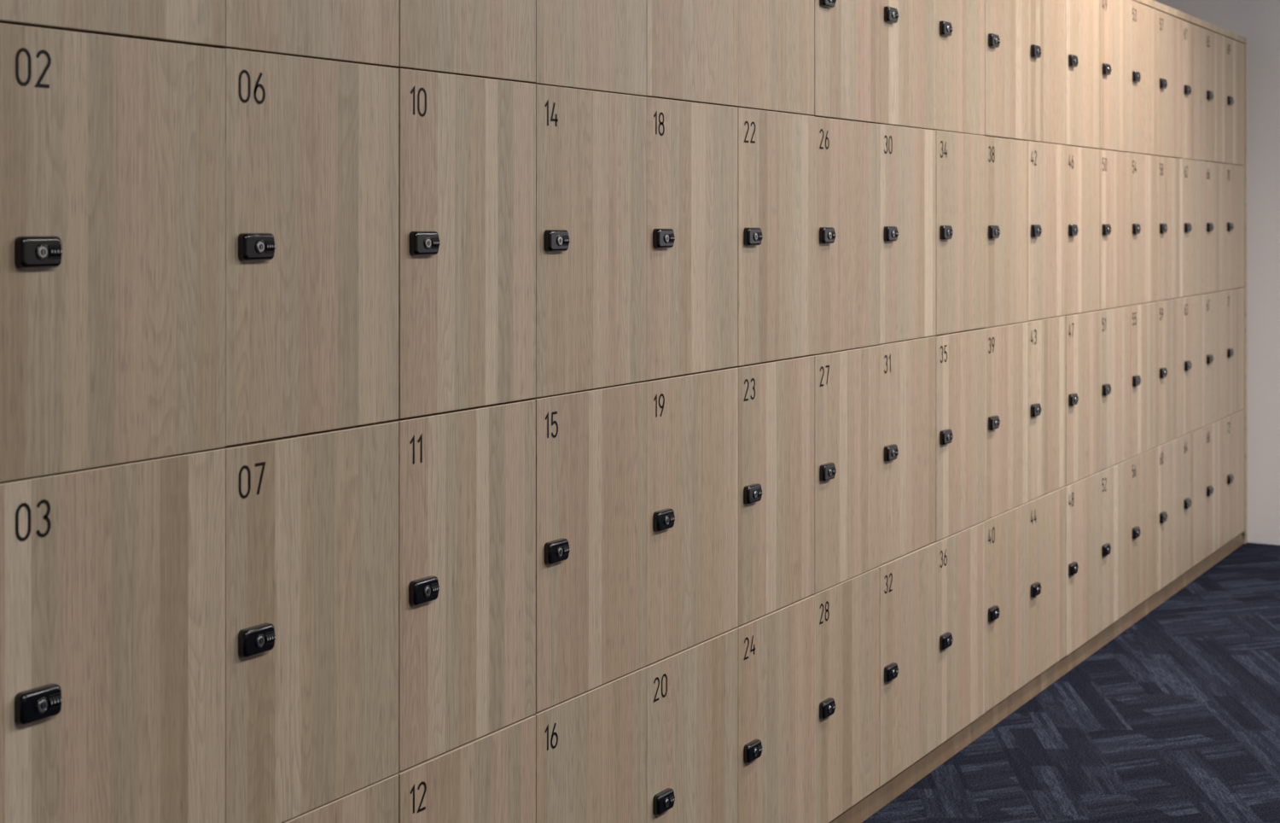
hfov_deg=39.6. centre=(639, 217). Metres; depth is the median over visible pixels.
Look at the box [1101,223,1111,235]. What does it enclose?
lock
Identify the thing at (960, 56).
door
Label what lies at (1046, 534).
door
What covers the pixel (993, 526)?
number
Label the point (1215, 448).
door
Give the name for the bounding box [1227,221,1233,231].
lock
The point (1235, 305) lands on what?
door
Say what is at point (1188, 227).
lock
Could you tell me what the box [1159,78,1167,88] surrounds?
lock
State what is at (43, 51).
number
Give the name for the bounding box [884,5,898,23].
lock
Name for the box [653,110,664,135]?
number
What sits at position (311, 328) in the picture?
door
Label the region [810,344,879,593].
door
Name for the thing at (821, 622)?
number
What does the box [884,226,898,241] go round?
lock
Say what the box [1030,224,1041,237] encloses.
lock
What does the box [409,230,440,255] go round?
lock
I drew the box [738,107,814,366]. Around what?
door
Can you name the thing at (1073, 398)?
lock
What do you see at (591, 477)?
door
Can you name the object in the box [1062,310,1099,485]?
door
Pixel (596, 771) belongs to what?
door
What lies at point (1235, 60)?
door
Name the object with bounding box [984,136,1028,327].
door
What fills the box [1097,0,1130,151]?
door
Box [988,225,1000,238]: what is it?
lock
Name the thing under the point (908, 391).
door
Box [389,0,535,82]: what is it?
door
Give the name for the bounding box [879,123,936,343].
door
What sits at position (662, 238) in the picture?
lock
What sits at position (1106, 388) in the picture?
lock
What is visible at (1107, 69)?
lock
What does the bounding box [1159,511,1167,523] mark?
lock
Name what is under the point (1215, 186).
door
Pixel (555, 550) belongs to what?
lock
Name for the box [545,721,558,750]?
number
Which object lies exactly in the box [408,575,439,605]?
lock
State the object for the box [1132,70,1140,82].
lock
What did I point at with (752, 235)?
lock
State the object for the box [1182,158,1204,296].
door
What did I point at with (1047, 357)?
door
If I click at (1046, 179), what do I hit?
door
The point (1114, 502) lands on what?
door
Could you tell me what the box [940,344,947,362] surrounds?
number
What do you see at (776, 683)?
door
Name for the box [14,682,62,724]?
lock
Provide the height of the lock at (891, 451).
0.032 m
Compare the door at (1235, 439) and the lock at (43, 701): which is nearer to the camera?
the lock at (43, 701)
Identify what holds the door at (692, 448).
attached to the carcass
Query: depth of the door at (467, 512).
2.39 m
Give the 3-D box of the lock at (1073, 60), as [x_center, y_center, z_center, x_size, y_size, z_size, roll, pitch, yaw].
[1.153,-0.416,4.727,0.014,0.032,0.052,0,0,31]
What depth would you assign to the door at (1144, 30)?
5.37 m
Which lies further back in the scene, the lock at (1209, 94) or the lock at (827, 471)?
the lock at (1209, 94)
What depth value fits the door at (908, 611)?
3.74 m
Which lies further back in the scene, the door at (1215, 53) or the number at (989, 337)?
the door at (1215, 53)
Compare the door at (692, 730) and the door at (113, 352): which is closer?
the door at (113, 352)
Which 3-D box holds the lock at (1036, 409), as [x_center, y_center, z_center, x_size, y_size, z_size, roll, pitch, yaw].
[0.994,0.484,4.458,0.014,0.032,0.052,0,0,31]
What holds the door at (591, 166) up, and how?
attached to the carcass
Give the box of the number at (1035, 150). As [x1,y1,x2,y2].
[1030,150,1036,165]
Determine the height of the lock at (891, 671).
0.032 m
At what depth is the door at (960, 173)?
4.01 m
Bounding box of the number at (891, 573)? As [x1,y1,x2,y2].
[884,572,892,593]
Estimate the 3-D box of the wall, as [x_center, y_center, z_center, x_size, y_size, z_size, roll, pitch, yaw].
[3.868,-0.161,5.757,4.960,2.950,0.100,0,0,31]
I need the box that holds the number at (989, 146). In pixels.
[988,145,994,162]
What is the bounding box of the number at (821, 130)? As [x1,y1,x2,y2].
[819,128,829,149]
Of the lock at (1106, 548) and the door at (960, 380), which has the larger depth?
the lock at (1106, 548)
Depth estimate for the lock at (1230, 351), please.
6.32 m
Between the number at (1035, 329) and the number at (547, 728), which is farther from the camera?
the number at (1035, 329)
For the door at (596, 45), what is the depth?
2.67 m
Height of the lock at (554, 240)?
0.032 m
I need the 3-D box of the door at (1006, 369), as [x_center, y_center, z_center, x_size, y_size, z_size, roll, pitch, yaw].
[0.877,0.484,4.292,0.019,0.447,0.312,0,0,31]
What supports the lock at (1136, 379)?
attached to the door at (1144, 334)
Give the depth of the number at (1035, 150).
4.46 m
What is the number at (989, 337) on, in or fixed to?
attached to the door at (1006, 369)
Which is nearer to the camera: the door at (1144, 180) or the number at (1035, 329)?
the number at (1035, 329)
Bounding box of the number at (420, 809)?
[410,780,426,813]
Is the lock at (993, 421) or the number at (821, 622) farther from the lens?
the lock at (993, 421)
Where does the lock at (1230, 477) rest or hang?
attached to the door at (1235, 439)
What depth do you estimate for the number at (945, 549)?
3.92 m
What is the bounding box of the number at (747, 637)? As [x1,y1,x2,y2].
[743,634,755,660]
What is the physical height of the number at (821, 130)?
0.038 m
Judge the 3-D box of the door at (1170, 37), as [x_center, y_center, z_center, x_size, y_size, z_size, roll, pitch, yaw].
[1.673,-0.416,5.638,0.019,0.447,0.312,0,0,31]
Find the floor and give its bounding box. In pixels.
[861,541,1279,822]
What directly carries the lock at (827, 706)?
attached to the door at (847, 643)
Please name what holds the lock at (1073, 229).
attached to the door at (1083, 180)
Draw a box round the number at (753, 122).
[744,121,755,143]
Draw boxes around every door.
[0,0,225,46]
[0,23,225,482]
[0,448,225,822]
[216,0,398,67]
[219,420,398,822]
[225,48,398,445]
[281,773,398,822]
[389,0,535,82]
[389,399,535,771]
[395,714,535,822]
[398,68,535,418]
[525,381,646,712]
[529,0,646,95]
[532,666,646,822]
[535,84,646,397]
[639,0,738,106]
[641,366,738,664]
[644,628,738,822]
[646,97,738,379]
[730,0,814,115]
[732,354,814,625]
[734,594,814,822]
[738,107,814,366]
[809,0,879,122]
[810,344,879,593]
[812,566,879,822]
[814,116,879,354]
[873,0,936,129]
[873,336,936,564]
[878,541,936,786]
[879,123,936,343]
[930,328,984,541]
[933,521,984,746]
[934,0,984,134]
[936,130,984,334]
[979,321,1028,519]
[980,0,1028,139]
[983,502,1027,712]
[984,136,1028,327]
[1024,0,1065,144]
[1025,315,1065,500]
[1026,486,1065,682]
[1028,140,1065,320]
[1060,0,1099,148]
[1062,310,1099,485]
[1064,471,1099,656]
[1065,145,1099,314]
[1096,305,1130,471]
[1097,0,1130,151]
[1099,149,1130,309]
[1099,459,1129,631]
[1128,0,1157,155]
[1128,446,1157,610]
[1129,301,1157,457]
[1130,152,1157,304]
[1156,297,1182,445]
[1157,11,1182,157]
[1157,156,1182,300]
[1157,436,1182,591]
[1177,20,1204,160]
[1178,293,1204,435]
[1181,426,1204,573]
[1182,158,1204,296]
[1202,29,1225,162]
[1204,161,1226,292]
[1204,290,1225,425]
[1204,417,1225,558]
[1221,287,1245,416]
[1223,36,1245,165]
[1225,408,1245,543]
[1226,163,1245,289]
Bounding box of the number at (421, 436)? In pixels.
[409,433,422,464]
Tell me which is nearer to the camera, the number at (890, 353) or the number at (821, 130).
the number at (821, 130)
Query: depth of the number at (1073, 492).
4.74 m
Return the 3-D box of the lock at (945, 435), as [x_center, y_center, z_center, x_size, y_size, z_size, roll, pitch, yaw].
[0.676,0.484,3.919,0.014,0.032,0.052,0,0,31]
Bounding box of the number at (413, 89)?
[410,86,426,116]
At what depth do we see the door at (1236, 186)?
6.45 m
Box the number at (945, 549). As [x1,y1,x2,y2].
[940,548,947,567]
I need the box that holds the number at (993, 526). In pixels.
[988,526,994,543]
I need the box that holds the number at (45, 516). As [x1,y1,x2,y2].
[15,499,51,541]
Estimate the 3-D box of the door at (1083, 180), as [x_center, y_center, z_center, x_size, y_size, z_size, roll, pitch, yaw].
[1.195,0.034,4.830,0.019,0.447,0.312,0,0,31]
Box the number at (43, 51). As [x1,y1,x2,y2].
[15,47,51,87]
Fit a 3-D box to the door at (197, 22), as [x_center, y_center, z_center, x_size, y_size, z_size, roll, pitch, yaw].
[-0.553,-0.416,1.870,0.019,0.447,0.312,0,0,31]
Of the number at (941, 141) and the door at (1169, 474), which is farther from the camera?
the door at (1169, 474)
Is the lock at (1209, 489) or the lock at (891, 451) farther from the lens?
the lock at (1209, 489)
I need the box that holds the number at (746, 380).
[743,378,755,401]
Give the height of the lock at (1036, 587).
0.032 m
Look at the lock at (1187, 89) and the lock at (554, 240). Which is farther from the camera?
the lock at (1187, 89)
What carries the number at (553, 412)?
attached to the door at (591, 477)
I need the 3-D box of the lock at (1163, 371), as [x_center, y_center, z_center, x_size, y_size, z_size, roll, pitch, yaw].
[1.631,0.484,5.534,0.014,0.032,0.052,0,0,31]
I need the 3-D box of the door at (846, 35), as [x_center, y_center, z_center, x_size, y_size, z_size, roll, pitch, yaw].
[0.401,-0.416,3.485,0.019,0.447,0.312,0,0,31]
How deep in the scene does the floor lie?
4.17 m
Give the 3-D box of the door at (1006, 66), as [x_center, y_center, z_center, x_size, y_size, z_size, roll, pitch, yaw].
[0.878,-0.416,4.292,0.019,0.447,0.312,0,0,31]
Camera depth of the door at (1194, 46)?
5.89 m
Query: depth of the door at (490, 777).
2.42 m
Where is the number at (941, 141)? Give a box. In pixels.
[940,140,947,157]
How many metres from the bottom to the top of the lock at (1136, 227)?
0.032 m
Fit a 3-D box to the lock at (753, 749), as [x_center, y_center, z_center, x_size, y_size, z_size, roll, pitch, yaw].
[0.199,0.934,3.112,0.014,0.032,0.052,0,0,31]
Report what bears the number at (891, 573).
attached to the door at (908, 611)
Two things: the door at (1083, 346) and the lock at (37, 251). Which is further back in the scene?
the door at (1083, 346)
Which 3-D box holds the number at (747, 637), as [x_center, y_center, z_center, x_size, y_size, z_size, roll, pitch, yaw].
[0.192,0.752,3.112,0.001,0.038,0.045,0,0,31]
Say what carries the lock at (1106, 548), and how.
attached to the door at (1114, 502)
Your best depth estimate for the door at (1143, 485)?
5.36 m
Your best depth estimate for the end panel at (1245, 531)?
6.58 m
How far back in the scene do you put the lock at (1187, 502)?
5.79 m
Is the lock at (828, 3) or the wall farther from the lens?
the wall
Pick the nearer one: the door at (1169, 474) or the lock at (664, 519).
the lock at (664, 519)
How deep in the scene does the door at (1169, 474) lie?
5.62 m
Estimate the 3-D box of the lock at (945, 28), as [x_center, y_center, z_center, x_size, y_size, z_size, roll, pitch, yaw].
[0.676,-0.416,3.920,0.014,0.032,0.052,0,0,31]
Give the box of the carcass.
[0,22,1223,418]
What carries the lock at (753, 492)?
attached to the door at (776, 427)
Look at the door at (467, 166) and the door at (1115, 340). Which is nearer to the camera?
the door at (467, 166)
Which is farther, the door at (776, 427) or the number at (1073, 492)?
the number at (1073, 492)
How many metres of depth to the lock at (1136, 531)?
5.25 m
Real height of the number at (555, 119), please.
0.038 m
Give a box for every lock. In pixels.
[14,235,62,267]
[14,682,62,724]
[238,232,275,261]
[238,622,275,657]
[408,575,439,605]
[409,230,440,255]
[543,229,570,251]
[544,537,570,564]
[652,228,674,248]
[652,507,674,531]
[652,787,674,814]
[743,226,762,245]
[743,482,762,504]
[743,738,762,762]
[819,0,836,8]
[819,226,836,244]
[819,462,836,481]
[819,697,836,719]
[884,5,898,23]
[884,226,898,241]
[884,443,898,461]
[884,662,898,681]
[939,20,953,36]
[939,225,953,239]
[939,428,953,444]
[939,631,953,650]
[988,33,1000,47]
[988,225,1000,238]
[988,414,1000,430]
[988,605,1000,622]
[1030,44,1041,58]
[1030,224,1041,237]
[1030,402,1041,417]
[1030,581,1041,597]
[1068,54,1078,67]
[1068,224,1078,236]
[1068,392,1078,406]
[1068,561,1078,575]
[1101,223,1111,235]
[1101,383,1111,395]
[1101,542,1111,556]
[1102,63,1111,75]
[1131,525,1140,538]
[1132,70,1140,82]
[1132,223,1140,233]
[1132,374,1140,386]
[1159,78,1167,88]
[1159,223,1168,232]
[1159,366,1167,378]
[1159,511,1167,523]
[1183,84,1192,94]
[1183,497,1192,508]
[1184,222,1192,232]
[1184,360,1192,370]
[1206,90,1213,100]
[1206,222,1214,232]
[1206,354,1213,364]
[1206,484,1213,495]
[1227,95,1233,104]
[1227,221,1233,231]
[1227,348,1233,357]
[1227,473,1233,483]
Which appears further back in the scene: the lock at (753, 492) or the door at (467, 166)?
the lock at (753, 492)
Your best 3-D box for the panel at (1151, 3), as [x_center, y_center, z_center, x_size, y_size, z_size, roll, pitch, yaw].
[0.276,-0.654,3.746,0.502,0.022,6.927,0,0,31]
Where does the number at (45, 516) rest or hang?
attached to the door at (120, 606)
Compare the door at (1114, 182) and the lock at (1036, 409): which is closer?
the lock at (1036, 409)
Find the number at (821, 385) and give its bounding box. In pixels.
[820,365,829,386]
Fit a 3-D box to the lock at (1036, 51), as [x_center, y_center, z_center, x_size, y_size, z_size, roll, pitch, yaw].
[0.994,-0.416,4.458,0.014,0.032,0.052,0,0,31]
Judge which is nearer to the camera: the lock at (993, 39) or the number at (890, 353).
the number at (890, 353)
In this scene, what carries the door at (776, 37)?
attached to the carcass
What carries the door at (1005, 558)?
attached to the carcass
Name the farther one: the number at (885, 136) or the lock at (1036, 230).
the lock at (1036, 230)
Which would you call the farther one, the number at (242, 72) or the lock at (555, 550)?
the lock at (555, 550)
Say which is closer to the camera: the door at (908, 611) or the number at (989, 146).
the door at (908, 611)
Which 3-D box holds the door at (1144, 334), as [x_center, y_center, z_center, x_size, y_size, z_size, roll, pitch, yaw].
[1.514,0.484,5.369,0.019,0.447,0.312,0,0,31]
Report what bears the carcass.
on the floor
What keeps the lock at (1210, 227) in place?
attached to the door at (1215, 186)
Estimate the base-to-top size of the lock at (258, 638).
0.032 m
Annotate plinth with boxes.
[828,532,1242,822]
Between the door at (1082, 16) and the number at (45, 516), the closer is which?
the number at (45, 516)
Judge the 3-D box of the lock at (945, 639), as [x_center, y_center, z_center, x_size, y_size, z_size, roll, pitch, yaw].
[0.676,0.934,3.919,0.014,0.032,0.052,0,0,31]
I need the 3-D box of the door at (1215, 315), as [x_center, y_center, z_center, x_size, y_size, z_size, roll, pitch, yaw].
[1.990,0.484,6.176,0.019,0.447,0.312,0,0,31]
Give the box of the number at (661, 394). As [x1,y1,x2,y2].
[654,393,664,417]
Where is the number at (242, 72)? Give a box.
[238,69,265,104]
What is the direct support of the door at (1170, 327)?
attached to the carcass
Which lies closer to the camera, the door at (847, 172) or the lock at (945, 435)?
the door at (847, 172)
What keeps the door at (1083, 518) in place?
attached to the carcass
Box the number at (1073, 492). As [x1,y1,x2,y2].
[1068,492,1073,506]
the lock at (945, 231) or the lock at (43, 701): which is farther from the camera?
the lock at (945, 231)
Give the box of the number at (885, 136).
[884,135,892,153]
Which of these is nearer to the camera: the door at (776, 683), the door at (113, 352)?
the door at (113, 352)
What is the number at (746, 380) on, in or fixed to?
attached to the door at (776, 427)
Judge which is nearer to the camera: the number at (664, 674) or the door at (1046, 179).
the number at (664, 674)
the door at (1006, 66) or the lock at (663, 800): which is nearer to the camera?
the lock at (663, 800)
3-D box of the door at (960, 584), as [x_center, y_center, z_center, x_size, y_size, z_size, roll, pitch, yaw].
[0.719,0.934,4.023,0.019,0.447,0.312,0,0,31]
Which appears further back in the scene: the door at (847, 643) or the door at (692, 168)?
the door at (847, 643)
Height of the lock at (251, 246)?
0.032 m
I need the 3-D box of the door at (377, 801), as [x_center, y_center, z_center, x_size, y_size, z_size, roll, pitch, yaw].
[-0.395,0.934,2.139,0.019,0.447,0.311,0,0,31]
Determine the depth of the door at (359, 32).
2.14 m
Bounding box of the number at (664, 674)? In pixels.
[653,673,667,702]
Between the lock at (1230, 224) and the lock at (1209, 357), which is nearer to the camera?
the lock at (1209, 357)
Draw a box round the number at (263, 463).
[238,461,265,498]
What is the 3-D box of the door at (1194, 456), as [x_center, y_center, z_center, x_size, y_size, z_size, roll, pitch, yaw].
[1.831,0.934,5.907,0.019,0.447,0.312,0,0,31]
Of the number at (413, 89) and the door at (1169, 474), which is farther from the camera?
the door at (1169, 474)
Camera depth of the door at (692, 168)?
2.93 m
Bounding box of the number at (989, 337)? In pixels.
[988,337,994,353]
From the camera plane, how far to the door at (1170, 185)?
5.63 m
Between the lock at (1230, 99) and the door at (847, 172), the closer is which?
the door at (847, 172)
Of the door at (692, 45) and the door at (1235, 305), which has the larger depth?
the door at (1235, 305)
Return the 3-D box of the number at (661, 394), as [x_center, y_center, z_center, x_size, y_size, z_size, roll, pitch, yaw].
[0.031,0.300,2.840,0.001,0.039,0.035,0,0,31]
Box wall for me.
[1153,0,1279,545]
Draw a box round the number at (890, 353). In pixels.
[884,353,890,372]
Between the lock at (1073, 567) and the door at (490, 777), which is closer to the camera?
the door at (490, 777)
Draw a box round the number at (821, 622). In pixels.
[819,600,829,624]
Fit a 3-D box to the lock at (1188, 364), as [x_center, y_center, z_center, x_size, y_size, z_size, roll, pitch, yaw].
[1.790,0.484,5.803,0.014,0.032,0.052,0,0,31]
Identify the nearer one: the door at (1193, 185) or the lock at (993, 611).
the lock at (993, 611)
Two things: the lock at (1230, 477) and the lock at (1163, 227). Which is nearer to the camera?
the lock at (1163, 227)
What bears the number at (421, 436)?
attached to the door at (467, 512)
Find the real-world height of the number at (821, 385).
0.038 m
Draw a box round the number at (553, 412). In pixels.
[545,411,558,437]
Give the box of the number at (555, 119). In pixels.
[544,99,558,126]
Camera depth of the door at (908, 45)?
3.75 m
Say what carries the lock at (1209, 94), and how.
attached to the door at (1215, 53)
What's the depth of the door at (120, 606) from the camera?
1.86 m
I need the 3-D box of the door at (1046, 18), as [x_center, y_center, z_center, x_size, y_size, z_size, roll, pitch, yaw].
[1.036,-0.416,4.561,0.019,0.447,0.312,0,0,31]
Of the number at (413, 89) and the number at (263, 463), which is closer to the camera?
the number at (263, 463)
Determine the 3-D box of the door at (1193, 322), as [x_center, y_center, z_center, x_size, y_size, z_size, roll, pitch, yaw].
[1.832,0.484,5.907,0.019,0.447,0.312,0,0,31]
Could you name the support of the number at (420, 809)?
attached to the door at (490, 777)
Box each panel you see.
[1132,0,1247,43]
[1241,43,1247,533]
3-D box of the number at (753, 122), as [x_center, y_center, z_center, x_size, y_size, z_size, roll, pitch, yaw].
[0.192,-0.149,3.112,0.001,0.038,0.045,0,0,31]
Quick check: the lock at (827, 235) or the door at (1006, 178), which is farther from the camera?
the door at (1006, 178)
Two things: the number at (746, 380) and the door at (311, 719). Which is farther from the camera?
the number at (746, 380)
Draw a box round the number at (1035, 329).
[1030,329,1036,343]
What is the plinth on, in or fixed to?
on the floor

